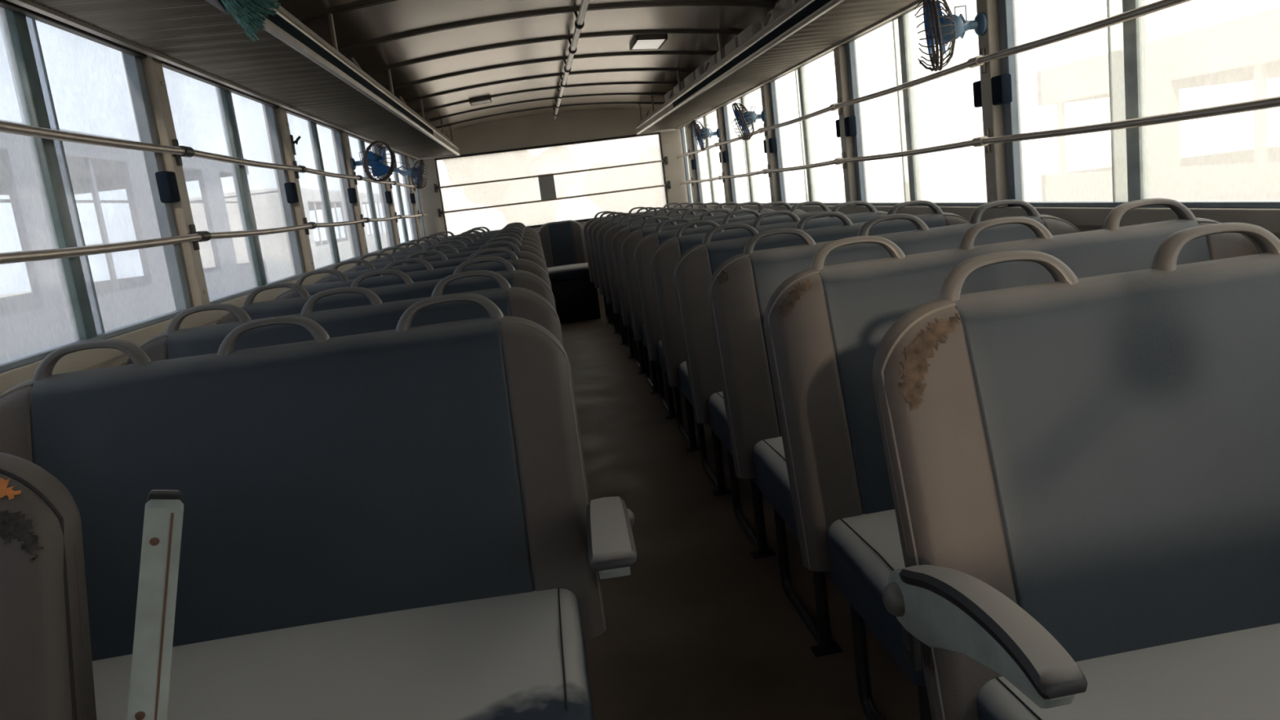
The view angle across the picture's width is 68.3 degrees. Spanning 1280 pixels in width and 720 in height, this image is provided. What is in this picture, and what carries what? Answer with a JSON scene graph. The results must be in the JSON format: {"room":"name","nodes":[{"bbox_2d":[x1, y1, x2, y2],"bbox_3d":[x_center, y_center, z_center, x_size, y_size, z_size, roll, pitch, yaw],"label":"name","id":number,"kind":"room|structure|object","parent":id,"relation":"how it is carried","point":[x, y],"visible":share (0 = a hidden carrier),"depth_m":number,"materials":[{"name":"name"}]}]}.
{"room":"vehicle interior","nodes":[
{"label":"vehicle interior","id":0,"kind":"room"},
{"bbox_2d":[0,238,425,395],"bbox_3d":[-1.369,-0.319,3.682,0.062,1.700,9.630,-8,10,-5],"label":"wall","id":1,"kind":"structure","parent":0,"point":[92,358],"depth_m":2.15,"materials":[{"name":"beige metal"}]},
{"bbox_2d":[120,51,210,311],"bbox_3d":[-1.274,-0.484,2.548,0.080,0.712,0.066,-8,10,-5],"label":"window pillar","id":2,"kind":"structure","parent":1,"relation":"attached to","point":[153,67],"depth_m":2.53,"materials":[{"name":"beige metal"}]},
{"bbox_2d":[0,0,416,159],"bbox_3d":[-1.407,-0.982,3.517,0.051,0.038,9.530,-8,10,-5],"label":"trim","id":3,"kind":"structure","parent":1,"relation":"attached to","point":[7,5],"depth_m":2.38,"materials":[{"name":"grey metal"}]},
{"bbox_2d":[0,7,429,373],"bbox_3d":[-1.365,-0.652,3.571,0.096,0.702,9.400,-8,10,-5],"label":"window","id":4,"kind":"structure","parent":1,"relation":"in","point":[163,185],"depth_m":2.02,"materials":[{"name":"clear glass"}]},
{"bbox_2d":[169,70,305,304],"bbox_3d":[-1.340,-0.586,3.191,0.058,0.702,1.241,-8,10,-5],"label":"window","id":5,"kind":"structure","parent":1,"relation":"in","point":[288,191],"depth_m":3.26,"materials":[{"name":"clear glass"}]},
{"bbox_2d":[262,103,315,275],"bbox_3d":[-1.421,-0.696,3.830,0.080,0.712,0.066,-8,10,-5],"label":"trim","id":6,"kind":"structure","parent":1,"relation":"attached to","point":[281,113],"depth_m":3.81,"materials":[{"name":"beige paint"}]},
{"bbox_2d":[289,134,301,155],"bbox_3d":[-1.393,-0.876,3.837,0.042,0.080,0.034,-8,10,-5],"label":"wall hook","id":7,"kind":"object","parent":1,"relation":"attached to","point":[296,140],"visible":1,"depth_m":3.83,"materials":[{"name":"black metal"}]},
{"bbox_2d":[287,113,361,270],"bbox_3d":[-1.487,-0.798,4.472,0.058,0.702,1.241,-8,10,-5],"label":"window","id":8,"kind":"structure","parent":1,"relation":"in","point":[350,196],"depth_m":4.57,"materials":[{"name":"clear glass"}]},
{"bbox_2d":[330,129,368,257],"bbox_3d":[-1.568,-0.908,5.111,0.080,0.712,0.066,-8,10,-5],"label":"trim","id":9,"kind":"structure","parent":1,"relation":"attached to","point":[344,136],"depth_m":5.09,"materials":[{"name":"beige paint"}]},
{"bbox_2d":[351,140,395,182],"bbox_3d":[-1.389,-1.027,4.937,0.180,0.202,0.467,-11,11,-23],"label":"wall fan","id":10,"kind":"object","parent":1,"relation":"attached to","point":[371,159],"visible":1,"depth_m":4.81,"materials":[{"name":"blue plastic"}]},
{"bbox_2d":[358,139,395,253],"bbox_3d":[-1.634,-1.010,5.753,0.058,0.702,1.241,-8,10,-5],"label":"window","id":11,"kind":"structure","parent":1,"relation":"in","point":[386,195],"depth_m":6.01,"materials":[{"name":"clear glass"}]},
{"bbox_2d":[372,145,400,246],"bbox_3d":[-1.715,-1.120,6.392,0.080,0.712,0.066,-8,10,-5],"label":"trim","id":12,"kind":"structure","parent":1,"relation":"attached to","point":[392,208],"depth_m":6.39,"materials":[{"name":"beige paint"}]},
{"bbox_2d":[392,152,418,244],"bbox_3d":[-1.781,-1.222,7.035,0.058,0.702,1.241,-8,10,-5],"label":"window","id":13,"kind":"structure","parent":1,"relation":"in","point":[411,197],"depth_m":7.55,"materials":[{"name":"clear glass"}]},
{"bbox_2d":[387,159,428,189],"bbox_3d":[-1.519,-1.225,6.235,0.142,0.212,0.492,-14,12,-35],"label":"wall fan","id":14,"kind":"object","parent":1,"relation":"attached to","point":[415,173],"visible":0.96,"depth_m":6.08,"materials":[{"name":"blue plastic"}]},
{"bbox_2d":[398,154,422,239],"bbox_3d":[-1.861,-1.332,7.674,0.080,0.712,0.066,-8,10,-5],"label":"trim","id":15,"kind":"structure","parent":1,"relation":"attached to","point":[407,158],"depth_m":7.66,"materials":[{"name":"beige paint"}]},
{"bbox_2d":[409,158,426,237],"bbox_3d":[-1.899,-1.372,7.951,0.031,0.702,0.499,-8,10,-5],"label":"window","id":16,"kind":"structure","parent":1,"relation":"in","point":[412,163],"depth_m":8.16,"materials":[{"name":"clear glass"}]},
{"bbox_2d":[275,0,779,133],"bbox_3d":[-0.296,-1.314,3.615,2.420,0.199,9.580,-8,10,-5],"label":"ceiling","id":17,"kind":"structure","parent":0,"point":[368,24],"depth_m":4.47,"materials":[{"name":"metal"}]},
{"bbox_2d":[6,0,460,160],"bbox_3d":[-1.196,-1.074,3.436,0.366,0.235,9.253,-8,10,-5],"label":"luggage rack","id":18,"kind":"object","parent":17,"relation":"attached to","point":[291,67],"visible":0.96,"depth_m":2.69,"materials":[{"name":"metal"}]},
{"bbox_2d":[204,0,280,41],"bbox_3d":[-0.745,-0.685,1.603,0.147,0.211,0.468,-8,10,-5],"label":"cloth","id":19,"kind":"object","parent":18,"relation":"hanging from","point":[248,13],"visible":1,"depth_m":1.78,"materials":[{"name":"teal fabric"}]},
{"bbox_2d":[468,95,492,106],"bbox_3d":[-1.083,-1.763,6.418,0.146,0.037,0.200,-8,10,-5],"label":"recessed light","id":20,"kind":"object","parent":17,"relation":"in","point":[484,100],"visible":1,"depth_m":6.33,"materials":[{"name":"white plastic"}]},
{"bbox_2d":[471,99,490,105],"bbox_3d":[-1.084,-1.764,6.418,0.129,0.025,0.180,-12,10,-4],"label":"diffuser","id":21,"kind":"object","parent":20,"relation":"attached to","point":[474,102],"depth_m":6.39,"materials":[{"name":"white plastic"}]},
{"bbox_2d":[552,0,589,119],"bbox_3d":[-0.246,-1.375,3.748,0.056,0.081,8.850,-8,10,-5],"label":"pole","id":22,"kind":"object","parent":17,"relation":"attached to","point":[579,23],"visible":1,"depth_m":4.48,"materials":[{"name":"silver metal"}]},
{"bbox_2d":[629,34,667,50],"bbox_3d":[0.040,-1.602,4.758,0.156,0.038,0.320,-8,10,-5],"label":"recessed light","id":23,"kind":"object","parent":17,"relation":"in","point":[642,42],"visible":0.9,"depth_m":4.69,"materials":[{"name":"white plastic"}]},
{"bbox_2d":[631,39,664,49],"bbox_3d":[0.040,-1.603,4.758,0.139,0.025,0.300,-4,10,-6],"label":"diffuser","id":24,"kind":"object","parent":23,"relation":"attached to","point":[637,44],"depth_m":4.75,"materials":[{"name":"white plastic"}]},
{"bbox_2d":[635,0,923,134],"bbox_3d":[0.652,-1.331,3.605,0.366,0.235,9.253,-8,10,-5],"label":"luggage rack","id":25,"kind":"object","parent":17,"relation":"attached to","point":[808,29],"visible":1,"depth_m":3.94,"materials":[{"name":"metal"}]},
{"bbox_2d":[664,89,674,102],"bbox_3d":[0.217,-1.788,6.563,0.044,0.146,0.272,-8,10,-5],"label":"storage box","id":26,"kind":"object","parent":25,"relation":"on","point":[667,95],"visible":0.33,"depth_m":6.51,"materials":[{"name":"grey metal"}]},
{"bbox_2d":[673,80,684,94],"bbox_3d":[0.268,-1.716,6.122,0.044,0.146,0.340,-8,10,-5],"label":"storage box","id":27,"kind":"object","parent":25,"relation":"on","point":[676,90],"visible":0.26,"depth_m":6.09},
{"bbox_2d":[684,71,695,87],"bbox_3d":[0.319,-1.643,5.681,0.044,0.146,0.340,-8,10,-5],"label":"storage box","id":28,"kind":"object","parent":25,"relation":"on","point":[691,77],"visible":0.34,"depth_m":5.63,"materials":[{"name":"grey metal"}]},
{"bbox_2d":[694,66,704,79],"bbox_3d":[0.352,-1.594,5.387,0.044,0.146,0.136,-8,10,-5],"label":"storage box","id":29,"kind":"object","parent":25,"relation":"on","point":[700,70],"visible":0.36,"depth_m":5.32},
{"bbox_2d":[703,53,717,71],"bbox_3d":[0.393,-1.536,5.034,0.044,0.146,0.289,-8,10,-5],"label":"storage box","id":30,"kind":"object","parent":25,"relation":"on","point":[713,60],"visible":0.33,"depth_m":4.94,"materials":[{"name":"cardboard"}]},
{"bbox_2d":[716,47,725,62],"bbox_3d":[0.424,-1.490,4.760,0.044,0.146,0.119,-8,10,-5],"label":"storage box","id":31,"kind":"object","parent":25,"relation":"on","point":[723,49],"visible":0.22,"depth_m":4.74,"materials":[{"name":"cardboard"}]},
{"bbox_2d":[724,36,737,55],"bbox_3d":[0.453,-1.448,4.505,0.044,0.146,0.238,-8,10,-5],"label":"storage box","id":32,"kind":"object","parent":25,"relation":"on","point":[731,45],"visible":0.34,"depth_m":4.45,"materials":[{"name":"cardboard"}]},
{"bbox_2d":[737,22,761,46],"bbox_3d":[0.489,-1.396,4.191,0.044,0.146,0.289,-8,10,-5],"label":"storage box","id":33,"kind":"object","parent":25,"relation":"on","point":[753,28],"visible":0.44,"depth_m":4.10,"materials":[{"name":"cardboard"}]},
{"bbox_2d":[767,0,799,24],"bbox_3d":[0.592,-1.365,3.681,0.167,0.238,0.746,-8,10,-5],"label":"plastic bag","id":34,"kind":"object","parent":25,"relation":"on","point":[781,6],"visible":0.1,"depth_m":3.66,"materials":[{"name":"grey plastic"}]},
{"bbox_2d":[413,109,688,310],"bbox_3d":[-0.735,-1.297,8.428,2.400,1.795,0.070,-8,10,-5],"label":"wall","id":35,"kind":"structure","parent":0,"point":[538,130],"depth_m":8.28,"materials":[{"name":"beige metal"}]},
{"bbox_2d":[434,132,671,236],"bbox_3d":[-0.763,-1.548,8.353,2.060,0.700,0.109,-8,10,-5],"label":"window","id":36,"kind":"structure","parent":35,"relation":"in","point":[632,148],"depth_m":8.37,"materials":[{"name":"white glass"}]},
{"bbox_2d":[537,173,556,199],"bbox_3d":[-0.817,-1.522,8.325,0.136,0.232,0.008,-8,10,-5],"label":"plate","id":37,"kind":"object","parent":36,"relation":"attached to","point":[547,186],"visible":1,"depth_m":8.32,"materials":[{"name":"grey metal"}]},
{"bbox_2d":[560,309,919,719],"bbox_3d":[-0.114,0.346,4.140,2.500,0.060,10.030,-8,10,-5],"label":"floor","id":38,"kind":"structure","parent":0,"point":[700,628],"depth_m":2.36,"materials":[{"name":"brown plastic"}]},
{"bbox_2d":[0,452,183,719],"bbox_3d":[-0.658,0.555,0.772,0.539,0.842,0.602,-8,10,-5],"label":"seat","id":39,"kind":"object","parent":38,"relation":"on","point":[46,669],"visible":1,"depth_m":0.93,"materials":[{"name":"grey plastic"}]},
{"bbox_2d":[0,293,636,719],"bbox_3d":[-0.496,0.405,1.369,1.028,0.888,0.602,-8,10,-5],"label":"seat","id":40,"kind":"object","parent":38,"relation":"on","point":[402,522],"visible":0.87,"depth_m":1.50,"materials":[{"name":"leather"}]},
{"bbox_2d":[92,588,594,719],"bbox_3d":[-0.514,0.500,1.300,0.892,0.115,0.440,-8,10,-5],"label":"seat cushion","id":41,"kind":"object","parent":40,"relation":"on","point":[459,654],"depth_m":1.32,"materials":[{"name":"leather"}]},
{"bbox_2d":[124,270,564,364],"bbox_3d":[-0.592,0.317,1.923,0.962,0.888,0.602,-8,10,-5],"label":"seat","id":42,"kind":"object","parent":38,"relation":"on","point":[175,343],"visible":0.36,"depth_m":2.10,"materials":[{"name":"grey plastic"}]},
{"bbox_2d":[215,256,556,324],"bbox_3d":[-0.656,0.225,2.480,0.962,0.888,0.602,-8,10,-5],"label":"seat","id":43,"kind":"object","parent":38,"relation":"on","point":[409,290],"visible":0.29,"depth_m":2.65,"materials":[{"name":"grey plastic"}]},
{"bbox_2d":[273,247,551,300],"bbox_3d":[-0.719,0.133,3.037,0.962,0.888,0.602,-8,10,-5],"label":"seat","id":44,"kind":"object","parent":38,"relation":"on","point":[430,273],"visible":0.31,"depth_m":3.21,"materials":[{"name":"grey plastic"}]},
{"bbox_2d":[313,240,548,284],"bbox_3d":[-0.783,0.041,3.595,0.962,0.888,0.602,-8,10,-5],"label":"seat","id":45,"kind":"object","parent":38,"relation":"on","point":[406,268],"visible":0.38,"depth_m":3.78,"materials":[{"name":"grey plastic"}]},
{"bbox_2d":[342,236,546,272],"bbox_3d":[-0.847,-0.051,4.152,0.962,0.888,0.602,-8,10,-5],"label":"seat","id":46,"kind":"object","parent":38,"relation":"on","point":[456,254],"visible":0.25,"depth_m":4.33,"materials":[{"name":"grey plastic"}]},
{"bbox_2d":[368,232,544,262],"bbox_3d":[-0.911,-0.143,4.709,0.962,0.888,0.602,-8,10,-5],"label":"seat","id":47,"kind":"object","parent":38,"relation":"on","point":[464,248],"visible":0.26,"depth_m":4.89,"materials":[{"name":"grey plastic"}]},
{"bbox_2d":[383,230,543,257],"bbox_3d":[-0.975,-0.235,5.266,0.962,0.888,0.602,-8,10,-5],"label":"seat","id":48,"kind":"object","parent":38,"relation":"on","point":[471,243],"visible":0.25,"depth_m":5.45,"materials":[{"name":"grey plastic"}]},
{"bbox_2d":[397,227,542,252],"bbox_3d":[-1.038,-0.328,5.823,0.962,0.888,0.602,-8,10,-5],"label":"seat","id":49,"kind":"object","parent":38,"relation":"on","point":[477,239],"visible":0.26,"depth_m":6.01,"materials":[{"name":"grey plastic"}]},
{"bbox_2d":[409,225,541,247],"bbox_3d":[-1.102,-0.420,6.380,0.962,0.888,0.602,-8,10,-5],"label":"seat","id":50,"kind":"object","parent":38,"relation":"on","point":[482,236],"visible":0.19,"depth_m":6.57,"materials":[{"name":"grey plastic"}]},
{"bbox_2d":[419,223,540,244],"bbox_3d":[-1.166,-0.512,6.937,0.962,0.888,0.602,-8,10,-5],"label":"seat","id":51,"kind":"object","parent":38,"relation":"on","point":[485,233],"visible":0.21,"depth_m":7.13,"materials":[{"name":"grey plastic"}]},
{"bbox_2d":[429,222,539,240],"bbox_3d":[-1.230,-0.604,7.495,0.962,0.888,0.602,-8,10,-5],"label":"seat","id":52,"kind":"object","parent":38,"relation":"on","point":[522,224],"visible":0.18,"depth_m":7.69,"materials":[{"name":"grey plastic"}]},
{"bbox_2d":[537,220,600,324],"bbox_3d":[-0.635,-0.769,8.139,0.470,0.842,0.550,-8,10,-5],"label":"seat","id":53,"kind":"object","parent":38,"relation":"on","point":[562,242],"visible":0.73,"depth_m":7.98,"materials":[{"name":"grey leather"}]},
{"bbox_2d":[546,262,589,282],"bbox_3d":[-0.628,-0.754,8.091,0.470,0.103,0.450,-8,10,-5],"label":"seat cushion","id":54,"kind":"object","parent":53,"relation":"on","point":[557,272],"depth_m":7.89,"materials":[{"name":"leather"}]},
{"bbox_2d":[582,202,688,324],"bbox_3d":[0.069,-0.803,7.718,0.970,0.888,0.602,-8,10,-5],"label":"seat","id":55,"kind":"object","parent":38,"relation":"on","point":[588,223],"visible":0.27,"depth_m":7.84,"materials":[{"name":"grey leather"}]},
{"bbox_2d":[586,202,698,333],"bbox_3d":[0.133,-0.711,7.161,0.970,0.888,0.602,-8,10,-5],"label":"seat","id":56,"kind":"object","parent":38,"relation":"on","point":[613,319],"visible":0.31,"depth_m":7.28,"materials":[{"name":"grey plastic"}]},
{"bbox_2d":[591,202,714,345],"bbox_3d":[0.197,-0.619,6.604,0.970,0.888,0.602,-8,10,-5],"label":"seat","id":57,"kind":"object","parent":38,"relation":"on","point":[594,233],"visible":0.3,"depth_m":6.72,"materials":[{"name":"grey leather"}]},
{"bbox_2d":[596,202,732,358],"bbox_3d":[0.261,-0.527,6.047,0.970,0.888,0.602,-8,10,-5],"label":"seat","id":58,"kind":"object","parent":38,"relation":"on","point":[629,348],"visible":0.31,"depth_m":6.17,"materials":[{"name":"grey leather"}]},
{"bbox_2d":[603,201,750,374],"bbox_3d":[0.324,-0.435,5.490,0.970,0.888,0.602,-8,10,-5],"label":"seat","id":59,"kind":"object","parent":38,"relation":"on","point":[610,233],"visible":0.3,"depth_m":5.61,"materials":[{"name":"grey leather"}]},
{"bbox_2d":[611,201,774,394],"bbox_3d":[0.388,-0.343,4.933,0.970,0.888,0.602,-8,10,-5],"label":"seat","id":60,"kind":"object","parent":38,"relation":"on","point":[620,236],"visible":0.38,"depth_m":5.05,"materials":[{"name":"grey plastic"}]},
{"bbox_2d":[621,201,807,418],"bbox_3d":[0.452,-0.251,4.375,0.970,0.888,0.602,-8,10,-5],"label":"seat","id":61,"kind":"object","parent":38,"relation":"on","point":[630,242],"visible":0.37,"depth_m":4.49,"materials":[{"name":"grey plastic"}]},
{"bbox_2d":[641,324,647,348],"bbox_3d":[0.475,-0.161,4.311,0.900,0.115,0.440,-8,10,-5],"label":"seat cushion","id":62,"kind":"object","parent":61,"relation":"on","point":[643,338],"depth_m":4.41,"materials":[{"name":"leather"}]},
{"bbox_2d":[633,201,845,451],"bbox_3d":[0.516,-0.158,3.818,0.970,0.888,0.602,-8,10,-5],"label":"seat","id":63,"kind":"object","parent":38,"relation":"on","point":[644,250],"visible":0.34,"depth_m":3.93,"materials":[{"name":"grey leather"}]},
{"bbox_2d":[657,339,666,372],"bbox_3d":[0.539,-0.069,3.754,0.900,0.115,0.440,-8,10,-5],"label":"seat cushion","id":64,"kind":"object","parent":63,"relation":"on","point":[660,354],"depth_m":3.82,"materials":[{"name":"leather"}]},
{"bbox_2d":[650,200,888,495],"bbox_3d":[0.580,-0.066,3.261,0.970,0.888,0.602,-8,10,-5],"label":"seat","id":65,"kind":"object","parent":38,"relation":"on","point":[664,258],"visible":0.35,"depth_m":3.37,"materials":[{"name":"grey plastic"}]},
{"bbox_2d":[679,360,693,405],"bbox_3d":[0.603,0.023,3.196,0.900,0.115,0.440,-8,10,-5],"label":"seat cushion","id":66,"kind":"object","parent":65,"relation":"on","point":[684,385],"depth_m":3.24,"materials":[{"name":"leather"}]},
{"bbox_2d":[673,200,968,559],"bbox_3d":[0.643,0.026,2.704,0.970,0.888,0.602,-8,10,-5],"label":"seat","id":67,"kind":"object","parent":38,"relation":"on","point":[694,270],"visible":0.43,"depth_m":2.82,"materials":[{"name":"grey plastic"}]},
{"bbox_2d":[708,391,733,456],"bbox_3d":[0.667,0.116,2.639,0.900,0.115,0.440,-8,10,-5],"label":"seat cushion","id":68,"kind":"object","parent":67,"relation":"on","point":[717,421],"depth_m":2.65,"materials":[{"name":"leather"}]},
{"bbox_2d":[707,199,1080,657],"bbox_3d":[0.707,0.118,2.147,0.970,0.888,0.602,-8,10,-5],"label":"seat","id":69,"kind":"object","parent":38,"relation":"on","point":[740,291],"visible":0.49,"depth_m":2.26,"materials":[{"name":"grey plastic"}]},
{"bbox_2d":[752,436,798,538],"bbox_3d":[0.731,0.208,2.082,0.900,0.115,0.440,-8,10,-5],"label":"seat cushion","id":70,"kind":"object","parent":69,"relation":"on","point":[770,472],"depth_m":2.06,"materials":[{"name":"leather"}]},
{"bbox_2d":[764,198,1257,719],"bbox_3d":[0.771,0.210,1.590,0.970,0.888,0.602,-8,10,-5],"label":"seat","id":71,"kind":"object","parent":38,"relation":"on","point":[825,326],"visible":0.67,"depth_m":1.70,"materials":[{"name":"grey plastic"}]},
{"bbox_2d":[825,509,926,686],"bbox_3d":[0.795,0.300,1.525,0.900,0.115,0.440,-8,10,-5],"label":"seat cushion","id":72,"kind":"object","parent":71,"relation":"on","point":[863,547],"depth_m":1.52,"materials":[{"name":"leather"}]},
{"bbox_2d":[871,222,1279,719],"bbox_3d":[0.810,0.306,1.030,1.022,0.888,0.602,-8,10,-5],"label":"seat","id":73,"kind":"object","parent":38,"relation":"on","point":[1084,473],"visible":1,"depth_m":1.14,"materials":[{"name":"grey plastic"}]},
{"bbox_2d":[976,622,1279,719],"bbox_3d":[0.858,0.392,0.968,0.900,0.115,0.440,-8,10,-5],"label":"seat cushion","id":74,"kind":"object","parent":73,"relation":"on","point":[1193,671],"depth_m":1.06,"materials":[{"name":"leather"}]},
{"bbox_2d":[688,204,1279,253],"bbox_3d":[0.976,-0.645,3.897,0.062,1.700,9.630,-8,10,-5],"label":"wall","id":75,"kind":"structure","parent":0,"point":[1085,219],"depth_m":2.35,"materials":[{"name":"beige metal"}]},
{"bbox_2d":[296,0,398,22],"bbox_3d":[-0.250,-1.253,3.205,2.218,0.130,0.040,-8,10,-5],"label":"trim","id":76,"kind":"structure","parent":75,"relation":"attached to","point":[371,2],"depth_m":3.12,"materials":[{"name":"black metal"}]},
{"bbox_2d":[426,93,665,122],"bbox_3d":[-0.691,-1.888,7.049,2.218,0.130,0.040,-8,10,-5],"label":"trim","id":77,"kind":"structure","parent":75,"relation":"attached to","point":[611,94],"depth_m":7.03,"materials":[{"name":"black metal"}]},
{"bbox_2d":[415,81,678,113],"bbox_3d":[-0.617,-1.782,6.409,2.218,0.130,0.040,-8,10,-5],"label":"trim","id":78,"kind":"structure","parent":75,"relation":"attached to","point":[640,82],"depth_m":6.39,"materials":[{"name":"black metal"}]},
{"bbox_2d":[435,102,663,128],"bbox_3d":[-0.764,-1.994,7.690,2.218,0.130,0.040,-8,10,-5],"label":"trim","id":79,"kind":"structure","parent":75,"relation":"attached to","point":[611,103],"depth_m":7.67,"materials":[{"name":"black metal"}]},
{"bbox_2d":[404,68,695,103],"bbox_3d":[-0.544,-1.677,5.768,2.218,0.130,0.040,-8,10,-5],"label":"trim","id":80,"kind":"structure","parent":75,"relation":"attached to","point":[629,69],"depth_m":5.74,"materials":[{"name":"black metal"}]},
{"bbox_2d":[386,51,716,91],"bbox_3d":[-0.470,-1.571,5.127,2.218,0.130,0.040,-8,10,-5],"label":"trim","id":81,"kind":"structure","parent":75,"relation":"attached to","point":[660,52],"depth_m":5.10,"materials":[{"name":"black metal"}]},
{"bbox_2d":[364,30,742,75],"bbox_3d":[-0.397,-1.465,4.487,2.218,0.130,0.040,-8,10,-5],"label":"trim","id":82,"kind":"structure","parent":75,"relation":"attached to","point":[657,32],"depth_m":4.46,"materials":[{"name":"black metal"}]},
{"bbox_2d":[337,1,775,53],"bbox_3d":[-0.324,-1.359,3.846,2.218,0.130,0.040,-8,10,-5],"label":"trim","id":83,"kind":"structure","parent":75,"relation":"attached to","point":[671,3],"depth_m":3.82,"materials":[{"name":"black metal"}]},
{"bbox_2d":[680,125,694,203],"bbox_3d":[0.437,-1.696,8.165,0.030,0.702,0.499,-8,10,-5],"label":"window","id":84,"kind":"structure","parent":75,"relation":"in","point":[683,131],"depth_m":8.35,"materials":[{"name":"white glass"}]},
{"bbox_2d":[685,123,704,204],"bbox_3d":[0.457,-1.654,7.886,0.080,0.712,0.066,-8,10,-5],"label":"trim","id":85,"kind":"structure","parent":75,"relation":"attached to","point":[689,133],"depth_m":7.87,"materials":[{"name":"beige paint"}]},
{"bbox_2d":[688,120,719,151],"bbox_3d":[0.463,-1.515,6.365,0.145,0.206,0.522,-1,11,28],"label":"wall fan","id":86,"kind":"object","parent":75,"relation":"attached to","point":[702,134],"visible":1,"depth_m":6.20,"materials":[{"name":"blue plastic"}]},
{"bbox_2d":[690,115,721,204],"bbox_3d":[0.526,-1.542,7.246,0.063,0.702,1.241,-8,10,-5],"label":"window","id":87,"kind":"structure","parent":75,"relation":"in","point":[695,165],"depth_m":7.38,"materials":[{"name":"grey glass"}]},
{"bbox_2d":[715,104,737,205],"bbox_3d":[0.603,-1.442,6.605,0.080,0.712,0.066,-8,10,-5],"label":"trim","id":88,"kind":"structure","parent":75,"relation":"attached to","point":[718,111],"depth_m":6.58,"materials":[{"name":"beige paint"}]},
{"bbox_2d":[722,96,768,204],"bbox_3d":[0.673,-1.331,5.965,0.063,0.702,1.241,-8,10,-5],"label":"window","id":89,"kind":"structure","parent":75,"relation":"in","point":[727,157],"depth_m":6.48,"materials":[{"name":"clear glass"}]},
{"bbox_2d":[731,102,765,140],"bbox_3d":[0.583,-1.291,5.125,0.144,0.203,0.467,-4,11,19],"label":"wall fan","id":90,"kind":"object","parent":75,"relation":"attached to","point":[747,118],"visible":1,"depth_m":4.98,"materials":[{"name":"blue plastic"}]},
{"bbox_2d":[760,84,786,205],"bbox_3d":[0.750,-1.230,5.323,0.080,0.712,0.066,-8,10,-5],"label":"trim","id":91,"kind":"structure","parent":75,"relation":"attached to","point":[765,92],"depth_m":5.30,"materials":[{"name":"beige paint"}]},
{"bbox_2d":[678,0,931,128],"bbox_3d":[0.863,-1.297,3.725,0.051,0.038,9.530,-8,10,-5],"label":"trim","id":92,"kind":"structure","parent":75,"relation":"attached to","point":[920,5],"depth_m":4.15,"materials":[{"name":"grey metal"}]},
{"bbox_2d":[768,66,843,205],"bbox_3d":[0.820,-1.119,4.683,0.063,0.702,1.241,-8,10,-5],"label":"window","id":93,"kind":"structure","parent":75,"relation":"in","point":[775,144],"depth_m":4.76,"materials":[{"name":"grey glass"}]},
{"bbox_2d":[833,44,857,206],"bbox_3d":[0.897,-1.018,4.042,0.080,0.712,0.066,-8,10,-5],"label":"trim","id":94,"kind":"structure","parent":75,"relation":"attached to","point":[839,52],"depth_m":4.02,"materials":[{"name":"beige paint"}]},
{"bbox_2d":[844,0,986,206],"bbox_3d":[0.967,-0.907,3.402,0.063,0.702,1.241,-8,10,-5],"label":"window","id":95,"kind":"structure","parent":75,"relation":"in","point":[853,124],"depth_m":3.46,"materials":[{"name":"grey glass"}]},
{"bbox_2d":[913,0,986,71],"bbox_3d":[0.860,-0.908,2.622,0.129,0.208,0.387,1,13,38],"label":"wall fan","id":96,"kind":"object","parent":75,"relation":"attached to","point":[940,29],"visible":1,"depth_m":2.52,"materials":[{"name":"blue plastic"}]},
{"bbox_2d":[676,0,1279,208],"bbox_3d":[0.904,-0.967,3.779,0.102,0.702,9.400,-8,10,-5],"label":"window","id":97,"kind":"structure","parent":75,"relation":"in","point":[1006,86],"depth_m":2.30,"materials":[{"name":"clear glass"}]},
{"bbox_2d":[976,0,1008,208],"bbox_3d":[1.044,-0.806,2.761,0.080,0.712,0.066,-8,10,-5],"label":"window pillar","id":98,"kind":"structure","parent":75,"relation":"attached to","point":[993,115],"depth_m":2.75,"materials":[{"name":"beige metal"}]},
{"label":"outside","id":99,"kind":"structure","parent":0,"visible":0},
{"bbox_2d":[0,135,1279,297],"bbox_3d":[0.457,1.974,0.379,160.000,0.060,160.000,-8,10,-5],"label":"ground","id":100,"kind":"structure","parent":99,"point":[969,187],"depth_m":62.38,"materials":[{"name":"white"}]},
{"bbox_2d":[0,119,269,363],"bbox_3d":[-5.693,-0.279,7.666,2.420,3.260,10.400,-8,10,-5],"label":"building","id":101,"kind":"structure","parent":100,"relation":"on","point":[93,169],"depth_m":8.59,"materials":[{"name":"paint"}]},
{"bbox_2d":[189,187,388,282],"bbox_3d":[-8.145,-2.637,23.112,2.420,3.040,10.000,-8,10,-5],"label":"building","id":102,"kind":"structure","parent":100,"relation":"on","point":[277,269],"depth_m":18.23,"materials":[{"name":"white paint"}]},
{"bbox_2d":[687,155,704,195],"bbox_3d":[0.337,-6.944,39.347,4.476,3.990,4.337,2,14,43],"label":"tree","id":103,"kind":"object","parent":100,"relation":"on","point":[702,171],"visible":0.02,"depth_m":38.56,"materials":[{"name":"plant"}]},
{"bbox_2d":[1036,7,1279,201],"bbox_3d":[4.836,-0.800,4.808,2.420,2.760,6.200,-8,10,-5],"label":"building","id":104,"kind":"structure","parent":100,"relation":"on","point":[1218,54],"depth_m":6.11,"materials":[{"name":"white paint"}]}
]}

